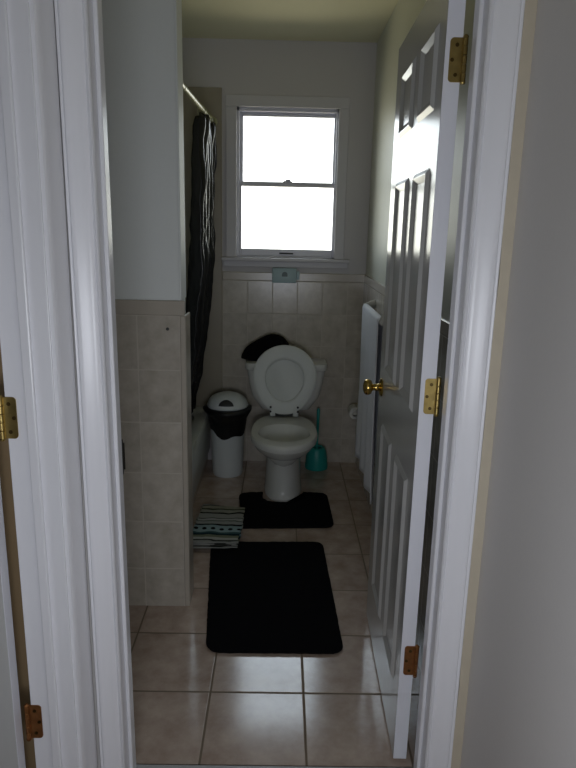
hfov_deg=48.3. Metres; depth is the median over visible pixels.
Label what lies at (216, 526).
folded cloth
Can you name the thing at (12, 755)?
door
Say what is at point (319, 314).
wall
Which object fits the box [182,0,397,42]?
ceiling
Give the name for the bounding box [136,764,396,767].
trim
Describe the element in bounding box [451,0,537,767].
door frame
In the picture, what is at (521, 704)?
wall
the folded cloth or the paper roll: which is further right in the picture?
the paper roll
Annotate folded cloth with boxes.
[193,504,244,547]
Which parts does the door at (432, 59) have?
knob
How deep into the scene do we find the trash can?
3.82 m
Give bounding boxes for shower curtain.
[185,104,216,413]
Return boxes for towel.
[355,304,382,503]
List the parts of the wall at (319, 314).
alcove panel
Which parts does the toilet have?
bowl, seat lid, tank lid, tank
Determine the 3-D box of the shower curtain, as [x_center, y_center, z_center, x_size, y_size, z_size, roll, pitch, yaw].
[-0.560,-0.540,3.594,0.296,1.863,0.531,1,14,-1]
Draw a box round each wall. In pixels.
[0,0,100,767]
[182,38,376,462]
[355,0,575,767]
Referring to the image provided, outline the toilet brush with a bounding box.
[316,408,319,448]
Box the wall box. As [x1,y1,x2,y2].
[272,268,299,282]
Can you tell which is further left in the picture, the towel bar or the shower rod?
the shower rod
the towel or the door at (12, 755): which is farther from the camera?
the towel
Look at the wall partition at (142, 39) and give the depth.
2.26 m
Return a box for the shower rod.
[183,82,217,124]
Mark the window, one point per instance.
(336, 108)
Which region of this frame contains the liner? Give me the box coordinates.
[203,403,251,439]
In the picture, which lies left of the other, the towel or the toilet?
the toilet
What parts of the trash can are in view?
lid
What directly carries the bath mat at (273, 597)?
on the floor
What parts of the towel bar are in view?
post, post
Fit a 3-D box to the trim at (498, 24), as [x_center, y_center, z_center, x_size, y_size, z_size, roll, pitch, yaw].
[-0.014,0.059,1.494,0.908,2.108,0.140,1,14,-1]
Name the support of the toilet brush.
in the brush holder
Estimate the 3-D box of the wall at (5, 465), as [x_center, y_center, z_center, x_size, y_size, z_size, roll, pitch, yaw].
[-1.040,-0.145,1.437,3.350,2.484,0.129,1,14,-1]
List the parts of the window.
sill, sash, frame, sash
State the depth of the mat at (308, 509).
3.37 m
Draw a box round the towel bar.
[363,300,383,325]
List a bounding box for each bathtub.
[191,407,210,504]
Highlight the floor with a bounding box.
[129,460,420,767]
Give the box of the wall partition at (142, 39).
[101,0,193,605]
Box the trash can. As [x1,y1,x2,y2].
[207,391,247,477]
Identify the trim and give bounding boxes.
[0,0,96,767]
[54,0,524,767]
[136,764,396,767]
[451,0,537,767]
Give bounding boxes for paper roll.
[348,404,357,418]
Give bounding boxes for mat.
[206,541,342,653]
[239,492,333,528]
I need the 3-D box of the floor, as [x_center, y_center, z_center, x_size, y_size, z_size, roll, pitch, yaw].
[-0.378,0.792,3.042,1.950,0.060,2.552,1,14,-1]
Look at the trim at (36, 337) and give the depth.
1.32 m
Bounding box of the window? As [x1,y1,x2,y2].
[221,94,349,268]
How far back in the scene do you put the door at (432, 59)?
1.72 m
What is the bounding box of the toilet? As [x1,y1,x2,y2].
[245,345,326,501]
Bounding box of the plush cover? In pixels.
[241,334,288,360]
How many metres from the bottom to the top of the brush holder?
0.141 m
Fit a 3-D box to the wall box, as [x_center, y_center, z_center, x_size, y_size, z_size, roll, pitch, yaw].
[-0.013,-0.652,3.852,0.164,0.088,0.046,1,14,-1]
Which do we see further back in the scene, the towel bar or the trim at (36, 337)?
the towel bar
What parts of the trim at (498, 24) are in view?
casing, strike plate, casing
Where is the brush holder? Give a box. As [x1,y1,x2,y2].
[305,445,327,471]
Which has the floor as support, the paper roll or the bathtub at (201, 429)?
the bathtub at (201, 429)
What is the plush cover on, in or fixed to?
on the toilet
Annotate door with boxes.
[0,394,42,767]
[363,0,468,758]
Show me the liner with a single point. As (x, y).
(226, 425)

